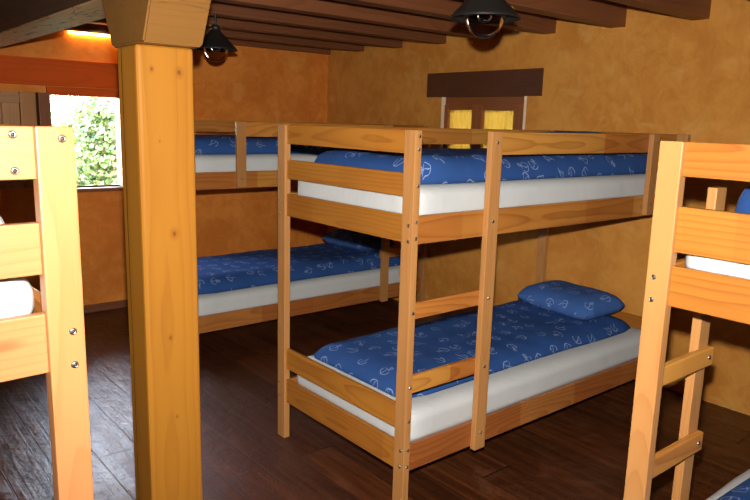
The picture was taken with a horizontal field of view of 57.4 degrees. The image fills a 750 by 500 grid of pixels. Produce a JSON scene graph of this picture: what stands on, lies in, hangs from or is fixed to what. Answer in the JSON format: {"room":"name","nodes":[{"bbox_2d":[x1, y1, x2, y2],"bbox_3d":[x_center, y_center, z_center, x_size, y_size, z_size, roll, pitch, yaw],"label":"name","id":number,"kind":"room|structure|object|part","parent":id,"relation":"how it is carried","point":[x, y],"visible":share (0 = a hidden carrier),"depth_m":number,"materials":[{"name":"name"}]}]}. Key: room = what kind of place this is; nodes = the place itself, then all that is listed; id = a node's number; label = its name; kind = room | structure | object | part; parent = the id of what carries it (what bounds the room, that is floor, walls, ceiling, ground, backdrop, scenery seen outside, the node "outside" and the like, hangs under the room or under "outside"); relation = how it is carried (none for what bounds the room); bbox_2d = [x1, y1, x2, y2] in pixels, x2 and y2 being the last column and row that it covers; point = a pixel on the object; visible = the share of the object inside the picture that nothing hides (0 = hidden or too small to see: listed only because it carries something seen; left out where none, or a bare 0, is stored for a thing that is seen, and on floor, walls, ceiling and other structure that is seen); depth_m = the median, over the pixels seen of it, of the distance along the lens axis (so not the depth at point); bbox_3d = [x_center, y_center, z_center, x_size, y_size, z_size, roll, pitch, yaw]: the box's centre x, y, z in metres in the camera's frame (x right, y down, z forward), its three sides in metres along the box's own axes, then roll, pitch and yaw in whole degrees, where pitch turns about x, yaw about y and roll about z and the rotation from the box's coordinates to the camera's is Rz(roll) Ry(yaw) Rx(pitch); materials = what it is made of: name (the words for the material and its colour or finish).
{"room":"hostel dormitory","nodes":[
{"label":"hostel dormitory","id":0,"kind":"room"},
{"bbox_2d":[0,29,327,305],"bbox_3d":[-2.426,-0.670,5.367,5.222,2.390,0.160,-7,14,-39],"label":"wall","id":1,"kind":"structure","parent":0,"point":[250,83],"depth_m":6.08,"materials":[{"name":"orange paint"}]},
{"bbox_2d":[0,91,51,188],"bbox_3d":[-2.647,-0.799,4.980,0.540,0.695,0.094,-7,14,-39],"label":"window shutter","id":2,"kind":"object","parent":1,"relation":"attached to","point":[34,109],"visible":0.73,"depth_m":4.99,"materials":[{"name":"brown wood"}]},
{"bbox_2d":[0,55,118,88],"bbox_3d":[-2.667,-1.300,4.934,2.370,0.195,0.085,-7,14,-39],"label":"lintel","id":3,"kind":"object","parent":1,"relation":"attached to","point":[13,69],"visible":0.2,"depth_m":5.12,"materials":[{"name":"brown wood"}]},
{"bbox_2d":[46,86,122,192],"bbox_3d":[-2.293,-0.868,5.411,0.682,0.800,0.210,-7,14,-39],"label":"window","id":4,"kind":"structure","parent":1,"relation":"in","point":[61,91],"depth_m":5.40,"materials":[{"name":"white wood"}]},
{"bbox_3d":[-2.303,-0.490,5.483,0.682,0.030,0.210,-7,14,-39],"label":"sill","id":5,"kind":"part","parent":4,"relation":"part of","materials":[{"name":"brown wood"}]},
{"bbox_2d":[65,28,109,36],"bbox_3d":[-2.082,-1.671,5.312,0.600,0.034,0.036,-7,14,-39],"label":"lamp","id":6,"kind":"object","parent":1,"relation":"attached to","point":[72,31],"visible":0.48,"depth_m":5.21,"materials":[{"name":"white"}]},
{"bbox_2d":[83,299,127,312],"bbox_3d":[-2.400,0.488,5.516,4.902,0.062,0.020,-7,14,-39],"label":"baseboard","id":7,"kind":"structure","parent":1,"relation":"attached to","point":[121,303],"depth_m":5.65,"materials":[{"name":"brown wood"}]},
{"bbox_2d":[0,298,749,499],"bbox_3d":[-0.262,1.117,2.994,5.222,0.120,7.070,-7,14,-39],"label":"floor","id":8,"kind":"structure","parent":0,"point":[579,450],"depth_m":3.47,"materials":[{"name":"brown wood"}]},
{"bbox_2d":[0,123,93,499],"bbox_3d":[-1.591,0.449,1.767,0.975,1.577,2.105,-8,14,-41],"label":"bunk bed","id":9,"kind":"object","parent":8,"relation":"on","point":[50,340],"visible":1,"depth_m":1.19,"materials":[{"name":"brown wood"}]},
{"bbox_3d":[-1.232,-0.326,1.925,0.022,0.090,2.034,-8,14,-41],"label":"guard rail","id":10,"kind":"part","parent":9,"relation":"part of","materials":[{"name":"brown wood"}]},
{"bbox_2d":[0,277,33,317],"bbox_3d":[-1.576,-0.016,1.681,0.865,0.114,2.002,-8,14,-41],"label":"mattress","id":11,"kind":"object","parent":9,"relation":"on","point":[16,294],"visible":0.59,"depth_m":1.21,"materials":[{"name":"white fabric"}]},
{"bbox_3d":[-0.889,-0.120,0.878,0.838,0.088,0.019,-8,14,-41],"label":"rail","id":12,"kind":"part","parent":9,"relation":"part of","materials":[{"name":"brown wood"}]},
{"bbox_3d":[-0.893,0.040,0.909,0.838,0.090,0.019,-8,14,-41],"label":"rail","id":13,"kind":"part","parent":9,"relation":"part of","materials":[{"name":"brown wood"}]},
{"bbox_3d":[-0.898,0.207,0.941,0.838,0.108,0.019,-8,14,-41],"label":"rail","id":14,"kind":"part","parent":9,"relation":"part of","materials":[{"name":"brown wood"}]},
{"bbox_3d":[-1.241,0.003,1.987,0.022,0.112,2.034,-8,14,-41],"label":"rail","id":15,"kind":"part","parent":9,"relation":"part of","materials":[{"name":"brown wood"}]},
{"bbox_3d":[-0.569,0.565,1.306,0.062,1.577,0.033,-8,14,-41],"label":"corner post","id":16,"kind":"part","parent":9,"relation":"part of","materials":[{"name":"brown wood"}]},
{"bbox_2d":[102,0,210,499],"bbox_3d":[-0.766,0.121,2.482,0.202,2.000,0.462,-7,14,-39],"label":"timber post","id":17,"kind":"object","parent":8,"relation":"on","point":[154,40],"visible":1,"depth_m":2.38,"materials":[{"name":"brown wood"}]},
{"bbox_2d":[0,0,105,46],"bbox_3d":[-0.676,-0.951,2.204,0.200,0.215,6.750,-7,14,-39],"label":"beam","id":18,"kind":"structure","parent":17,"relation":"on","point":[20,20],"depth_m":3.15,"materials":[{"name":"brown wood"}]},
{"bbox_2d":[194,120,431,333],"bbox_3d":[-0.675,-0.204,5.365,2.105,1.570,0.975,-7,14,-39],"label":"bunk bed","id":19,"kind":"object","parent":8,"relation":"on","point":[240,178],"visible":0.23,"depth_m":4.83,"materials":[{"name":"brown wood"}]},
{"bbox_3d":[-0.381,-0.531,4.953,2.034,0.111,0.022,-7,14,-39],"label":"rail","id":20,"kind":"part","parent":19,"relation":"part of","materials":[{"name":"brown wood"}]},
{"bbox_2d":[195,153,320,171],"bbox_3d":[-0.664,-0.692,5.275,2.006,0.152,0.865,-7,14,-39],"label":"mattress","id":21,"kind":"object","parent":19,"relation":"on","point":[203,162],"visible":0.12,"depth_m":4.57,"materials":[{"name":"white fabric"}]},
{"bbox_2d":[195,134,345,153],"bbox_3d":[-0.667,-0.823,5.245,1.967,0.115,0.853,-7,14,-39],"label":"duvet","id":22,"kind":"object","parent":21,"relation":"on","point":[204,143],"visible":0.3,"depth_m":4.61,"materials":[{"name":"blue fabric"}]},
{"bbox_3d":[-0.943,-1.002,5.569,2.034,0.090,0.022,-7,14,-39],"label":"guard rail","id":23,"kind":"part","parent":19,"relation":"part of","materials":[{"name":"brown wood"}]},
{"bbox_2d":[198,265,399,315],"bbox_3d":[-0.690,0.229,5.449,2.004,0.163,0.865,-7,14,-39],"label":"mattress","id":24,"kind":"object","parent":19,"relation":"on","point":[219,302],"visible":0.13,"depth_m":5.00,"materials":[{"name":"white fabric"}]},
{"bbox_2d":[197,243,400,293],"bbox_3d":[-0.701,0.090,5.430,1.970,0.116,0.807,-7,14,-39],"label":"duvet","id":25,"kind":"object","parent":24,"relation":"on","point":[255,268],"visible":0.69,"depth_m":5.17,"materials":[{"name":"blue fabric"}]},
{"bbox_2d":[322,229,394,250],"bbox_3d":[-0.148,-0.093,5.931,0.399,0.150,0.587,-8,15,-42],"label":"pillow","id":26,"kind":"object","parent":25,"relation":"on","point":[346,238],"visible":0.78,"depth_m":5.75,"materials":[{"name":"blue fabric"}]},
{"bbox_3d":[-0.406,0.399,5.130,2.034,0.113,0.022,-7,14,-39],"label":"rail","id":27,"kind":"part","parent":19,"relation":"part of","materials":[{"name":"brown wood"}]},
{"bbox_3d":[-0.409,-0.850,4.862,1.286,0.095,0.022,-7,14,-39],"label":"guard rail","id":28,"kind":"part","parent":19,"relation":"part of","materials":[{"name":"brown wood"}]},
{"bbox_3d":[0.088,-0.274,5.370,0.066,1.394,0.028,-7,14,-39],"label":"ladder post","id":29,"kind":"part","parent":19,"relation":"part of","materials":[{"name":"brown wood"}]},
{"bbox_3d":[0.134,-1.033,5.875,0.019,0.088,0.838,-7,14,-39],"label":"rail","id":30,"kind":"part","parent":19,"relation":"part of","materials":[{"name":"orange wood"}]},
{"bbox_3d":[0.404,-0.234,5.678,0.033,1.570,0.062,-7,14,-39],"label":"corner post","id":31,"kind":"part","parent":19,"relation":"part of","materials":[{"name":"brown wood"}]},
{"bbox_2d":[278,124,690,499],"bbox_3d":[0.636,0.152,3.679,2.105,1.570,0.975,-7,14,-39],"label":"bunk bed","id":32,"kind":"object","parent":8,"relation":"on","point":[410,228],"visible":0.66,"depth_m":2.98,"materials":[{"name":"brown wood"}]},
{"bbox_3d":[-0.449,0.180,3.371,0.033,1.570,0.062,-7,14,-39],"label":"corner post","id":33,"kind":"part","parent":32,"relation":"part of","materials":[{"name":"brown wood"}]},
{"bbox_3d":[0.333,0.611,4.121,2.034,0.113,0.022,-7,14,-39],"label":"rail","id":34,"kind":"part","parent":32,"relation":"part of","materials":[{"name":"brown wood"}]},
{"bbox_3d":[-0.173,0.774,3.135,0.019,0.122,0.838,-7,14,-39],"label":"rail","id":35,"kind":"part","parent":32,"relation":"part of","materials":[{"name":"orange wood"}]},
{"bbox_3d":[-0.168,0.608,3.103,0.019,0.104,0.838,-7,14,-39],"label":"rail","id":36,"kind":"part","parent":32,"relation":"part of","materials":[{"name":"orange wood"}]},
{"bbox_3d":[-0.147,-0.150,2.960,0.019,0.108,0.838,-7,14,-39],"label":"rail","id":37,"kind":"part","parent":32,"relation":"part of","materials":[{"name":"orange wood"}]},
{"bbox_3d":[-0.143,-0.316,2.928,0.019,0.090,0.838,-7,14,-39],"label":"rail","id":38,"kind":"part","parent":32,"relation":"part of","materials":[{"name":"orange wood"}]},
{"bbox_3d":[-0.139,-0.476,2.898,0.019,0.088,0.838,-7,14,-39],"label":"rail","id":39,"kind":"part","parent":32,"relation":"part of","materials":[{"name":"orange wood"}]},
{"bbox_3d":[0.122,0.325,2.693,0.033,1.570,0.062,-7,14,-39],"label":"corner post","id":40,"kind":"part","parent":32,"relation":"part of","materials":[{"name":"brown wood"}]},
{"bbox_3d":[0.367,-0.646,3.883,2.034,0.090,0.022,-7,14,-39],"label":"guard rail","id":41,"kind":"part","parent":32,"relation":"part of","materials":[{"name":"brown wood"}]},
{"bbox_2d":[297,327,640,441],"bbox_3d":[0.621,0.585,3.764,2.005,0.163,0.864,-7,14,-39],"label":"mattress","id":42,"kind":"object","parent":32,"relation":"on","point":[438,411],"visible":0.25,"depth_m":3.27,"materials":[{"name":"white fabric"}]},
{"bbox_2d":[315,300,630,397],"bbox_3d":[0.612,0.458,3.776,1.876,0.081,0.755,-7,14,-39],"label":"duvet","id":43,"kind":"object","parent":42,"relation":"on","point":[522,332],"visible":0.64,"depth_m":3.53,"materials":[{"name":"blue fabric"}]},
{"bbox_2d":[516,280,624,319],"bbox_3d":[1.187,0.296,4.190,0.393,0.150,0.570,-6,13,-34],"label":"pillow","id":44,"kind":"object","parent":43,"relation":"on","point":[575,301],"visible":1,"depth_m":4.04,"materials":[{"name":"blue fabric"}]},
{"bbox_2d":[298,173,656,214],"bbox_3d":[0.647,-0.336,3.590,2.004,0.152,0.865,-7,14,-39],"label":"mattress","id":45,"kind":"object","parent":32,"relation":"on","point":[455,197],"visible":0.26,"depth_m":3.04,"materials":[{"name":"white fabric"}]},
{"bbox_2d":[314,148,657,183],"bbox_3d":[0.656,-0.468,3.568,1.934,0.114,0.816,-7,14,-39],"label":"duvet","id":46,"kind":"object","parent":45,"relation":"on","point":[438,165],"visible":0.65,"depth_m":3.11,"materials":[{"name":"blue fabric"}]},
{"bbox_2d":[538,131,606,133],"bbox_3d":[1.158,-0.621,4.067,0.394,0.174,0.582,-8,14,-42],"label":"pillow","id":47,"kind":"object","parent":46,"relation":"on","point":[547,131],"visible":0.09,"depth_m":3.96,"materials":[{"name":"blue fabric"}]},
{"bbox_3d":[0.476,0.200,2.931,0.066,1.394,0.028,-7,14,-39],"label":"ladder post","id":48,"kind":"part","parent":32,"relation":"part of","materials":[{"name":"brown wood"}]},
{"bbox_3d":[0.904,0.755,3.444,2.034,0.113,0.022,-7,14,-39],"label":"rail","id":49,"kind":"part","parent":32,"relation":"part of","materials":[{"name":"brown wood"}]},
{"bbox_3d":[0.930,-0.175,3.267,2.034,0.111,0.022,-7,14,-39],"label":"rail","id":50,"kind":"part","parent":32,"relation":"part of","materials":[{"name":"brown wood"}]},
{"bbox_3d":[1.144,-0.022,4.670,0.033,1.570,0.062,-7,14,-39],"label":"corner post","id":51,"kind":"part","parent":32,"relation":"part of","materials":[{"name":"brown wood"}]},
{"bbox_3d":[0.976,-0.504,3.236,1.286,0.095,0.022,-7,14,-39],"label":"guard rail","id":52,"kind":"part","parent":32,"relation":"part of","materials":[{"name":"brown wood"}]},
{"bbox_3d":[1.445,-0.677,4.190,0.019,0.088,0.838,-7,14,-39],"label":"rail","id":53,"kind":"part","parent":32,"relation":"part of","materials":[{"name":"orange wood"}]},
{"bbox_3d":[1.415,0.407,4.395,0.019,0.104,0.838,-7,14,-39],"label":"rail","id":54,"kind":"part","parent":32,"relation":"part of","materials":[{"name":"orange wood"}]},
{"bbox_3d":[1.715,0.122,3.992,0.033,1.570,0.062,-7,14,-39],"label":"corner post","id":55,"kind":"part","parent":32,"relation":"part of","materials":[{"name":"brown wood"}]},
{"bbox_2d":[623,141,749,499],"bbox_3d":[1.828,0.462,2.218,2.105,1.570,0.975,-7,14,-39],"label":"bunk bed","id":56,"kind":"object","parent":8,"relation":"on","point":[713,232],"visible":0.93,"depth_m":1.79,"materials":[{"name":"brown wood"}]},
{"bbox_3d":[0.749,0.491,1.904,0.033,1.570,0.062,-7,14,-39],"label":"corner post","id":57,"kind":"part","parent":56,"relation":"part of","materials":[{"name":"brown wood"}]},
{"bbox_3d":[1.556,-0.008,2.478,2.034,0.111,0.022,-7,14,-39],"label":"rail","id":58,"kind":"part","parent":56,"relation":"part of","materials":[{"name":"brown wood"}]},
{"bbox_3d":[0.989,0.434,2.127,0.064,1.260,0.028,-7,14,-39],"label":"ladder post","id":59,"kind":"part","parent":56,"relation":"part of","materials":[{"name":"brown wood"}]},
{"bbox_3d":[1.050,0.161,1.493,0.019,0.108,0.838,-7,14,-39],"label":"rail","id":60,"kind":"part","parent":56,"relation":"part of","materials":[{"name":"orange wood"}]},
{"bbox_3d":[1.054,0.013,1.465,0.019,0.120,0.838,-7,14,-39],"label":"rail","id":61,"kind":"part","parent":56,"relation":"part of","materials":[{"name":"orange wood"}]},
{"bbox_3d":[1.059,-0.165,1.431,0.019,0.088,0.838,-7,14,-39],"label":"rail","id":62,"kind":"part","parent":56,"relation":"part of","materials":[{"name":"orange wood"}]},
{"bbox_2d":[685,254,749,278],"bbox_3d":[1.844,-0.025,2.123,2.006,0.152,0.864,-7,14,-39],"label":"mattress","id":63,"kind":"object","parent":56,"relation":"on","point":[691,261],"visible":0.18,"depth_m":1.74,"materials":[{"name":"white fabric"}]},
{"bbox_2d":[736,187,749,213],"bbox_3d":[1.923,-0.159,2.164,1.753,0.098,0.850,-7,14,-39],"label":"duvet","id":64,"kind":"object","parent":63,"relation":"on","point":[743,206],"visible":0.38,"depth_m":1.91,"materials":[{"name":"blue fabric"}]},
{"bbox_2d":[705,468,749,499],"bbox_3d":[1.819,0.877,2.293,2.006,0.201,0.865,-7,14,-39],"label":"mattress","id":65,"kind":"object","parent":56,"relation":"on","point":[736,482],"visible":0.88,"depth_m":2.24,"materials":[{"name":"white fabric"}]},
{"bbox_2d":[720,479,749,499],"bbox_3d":[1.873,0.737,2.286,1.804,0.078,0.783,-7,14,-39],"label":"duvet","id":66,"kind":"object","parent":65,"relation":"on","point":[742,492],"visible":1,"depth_m":2.08,"materials":[{"name":"blue fabric"}]},
{"bbox_2d":[325,0,749,415],"bbox_3d":[1.774,-0.351,4.292,0.160,2.390,6.910,-7,14,-39],"label":"wall","id":67,"kind":"structure","parent":0,"point":[657,73],"depth_m":4.46,"materials":[{"name":"paint"}]},
{"bbox_2d":[440,96,526,148],"bbox_3d":[0.834,-0.857,5.296,0.078,0.640,0.855,-7,14,-39],"label":"window","id":68,"kind":"structure","parent":67,"relation":"in","point":[478,105],"depth_m":5.26,"materials":[{"name":"paint"}]},
{"bbox_2d":[448,110,471,148],"bbox_3d":[0.689,-0.879,5.488,0.019,0.505,0.270,-7,14,-39],"label":"curtain","id":69,"kind":"object","parent":68,"relation":"hanging from","point":[461,119],"visible":0.36,"depth_m":5.47,"materials":[{"name":"yellow fabric"}]},
{"bbox_2d":[483,110,513,148],"bbox_3d":[0.937,-0.817,5.192,0.019,0.505,0.314,-7,14,-39],"label":"curtain","id":70,"kind":"object","parent":68,"relation":"hanging from","point":[493,119],"visible":0.29,"depth_m":5.17,"materials":[{"name":"yellow fabric"}]},
{"bbox_2d":[427,68,543,96],"bbox_3d":[0.838,-1.269,5.239,0.112,0.190,1.155,-7,14,-39],"label":"lintel","id":71,"kind":"object","parent":67,"relation":"attached to","point":[513,82],"visible":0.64,"depth_m":5.14,"materials":[{"name":"brown wood"}]},
{"bbox_3d":[-0.194,-1.348,2.526,5.902,0.120,7.750,-7,14,-39],"label":"ceiling","id":72,"kind":"structure","parent":0,"visible":0},
{"bbox_2d":[71,23,330,54],"bbox_3d":[-2.348,-1.746,5.104,4.902,0.175,0.105,-7,14,-39],"label":"ceiling beam","id":73,"kind":"structure","parent":72,"relation":"attached to","point":[87,26],"depth_m":6.14,"materials":[{"name":"brown wood"}]},
{"bbox_2d":[193,14,237,61],"bbox_3d":[-0.984,-1.396,4.216,0.270,0.457,0.270,-7,14,-39],"label":"pendant lamp","id":74,"kind":"object","parent":72,"relation":"hanging from","point":[214,40],"visible":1,"depth_m":4.19,"materials":[{"name":"black metal"}]},
{"bbox_3d":[-0.987,-1.298,4.234,0.270,0.118,0.270,-7,14,-39],"label":"lamp shade","id":75,"kind":"part","parent":74,"relation":"part of","materials":[{"name":"black metal"}]},
{"bbox_3d":[-0.989,-1.212,4.251,0.148,0.082,0.148,-7,14,-39],"label":"glass globe","id":76,"kind":"part","parent":74,"relation":"part of"},
{"bbox_2d":[89,18,363,51],"bbox_3d":[-2.017,-1.662,4.711,4.902,0.175,0.105,-7,14,-39],"label":"ceiling beam","id":77,"kind":"structure","parent":72,"relation":"attached to","point":[228,33],"depth_m":5.70,"materials":[{"name":"brown wood"}]},
{"bbox_2d":[206,15,402,47],"bbox_3d":[-1.685,-1.578,4.318,4.902,0.175,0.105,-7,14,-39],"label":"ceiling beam","id":78,"kind":"structure","parent":72,"relation":"attached to","point":[224,23],"depth_m":5.19,"materials":[{"name":"brown wood"}]},
{"bbox_2d":[208,1,445,43],"bbox_3d":[-1.354,-1.495,3.925,4.902,0.175,0.105,-7,14,-39],"label":"ceiling beam","id":79,"kind":"structure","parent":72,"relation":"attached to","point":[227,10],"depth_m":4.68,"materials":[{"name":"brown wood"}]},
{"bbox_2d":[211,0,496,39],"bbox_3d":[-1.022,-1.411,3.531,4.902,0.175,0.105,-7,14,-39],"label":"ceiling beam","id":80,"kind":"structure","parent":72,"relation":"attached to","point":[324,8],"depth_m":4.30,"materials":[{"name":"brown wood"}]},
{"bbox_2d":[334,0,556,33],"bbox_3d":[-0.691,-1.327,3.138,4.902,0.175,0.105,-7,14,-39],"label":"ceiling beam","id":81,"kind":"structure","parent":72,"relation":"attached to","point":[529,22],"depth_m":3.99,"materials":[{"name":"brown wood"}]},
{"bbox_2d":[449,0,520,37],"bbox_3d":[0.420,-1.038,2.568,0.270,0.470,0.270,-7,14,-39],"label":"pendant lamp","id":82,"kind":"object","parent":72,"relation":"hanging from","point":[499,12],"visible":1,"depth_m":2.54,"materials":[{"name":"black metal"}]},
{"bbox_3d":[0.415,-0.848,2.604,0.148,0.082,0.148,-7,14,-39],"label":"glass globe","id":83,"kind":"part","parent":82,"relation":"part of"},
{"bbox_3d":[0.417,-0.934,2.588,0.270,0.118,0.270,-7,14,-39],"label":"lamp shade","id":84,"kind":"part","parent":82,"relation":"part of","materials":[{"name":"black metal"}]},
{"bbox_3d":[0.416,-0.900,2.594,0.060,0.072,0.060,-7,14,-39],"label":"bulb","id":85,"kind":"part","parent":82,"relation":"part of","materials":[{"name":"clear glass"}]},
{"bbox_2d":[506,0,626,27],"bbox_3d":[-0.360,-1.244,2.745,4.902,0.175,0.105,-7,14,-39],"label":"ceiling beam","id":86,"kind":"structure","parent":72,"relation":"attached to","point":[604,13],"depth_m":3.97,"materials":[{"name":"brown wood"}]},
{"bbox_2d":[607,0,711,19],"bbox_3d":[-0.028,-1.160,2.352,4.902,0.175,0.105,-7,14,-39],"label":"ceiling beam","id":87,"kind":"structure","parent":72,"relation":"attached to","point":[685,9],"depth_m":3.67,"materials":[{"name":"brown wood"}]},
{"label":"outside","id":88,"kind":"structure","parent":0,"visible":0},
{"bbox_3d":[-20.228,-3.710,26.982,60.000,0.050,56.090,-7,14,-39],"label":"ground","id":89,"kind":"structure","parent":88,"visible":0},
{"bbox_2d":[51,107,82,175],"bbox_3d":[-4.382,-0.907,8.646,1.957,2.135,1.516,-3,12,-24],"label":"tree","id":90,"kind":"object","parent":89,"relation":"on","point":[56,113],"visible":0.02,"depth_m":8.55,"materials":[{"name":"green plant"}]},
{"bbox_2d":[50,95,117,185],"bbox_3d":[-3.007,-0.822,7.756,1.468,2.373,1.393,6,12,21],"label":"tree","id":91,"kind":"object","parent":89,"relation":"on","point":[99,169],"visible":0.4,"depth_m":7.50,"materials":[{"name":"green plant"}]}
]}

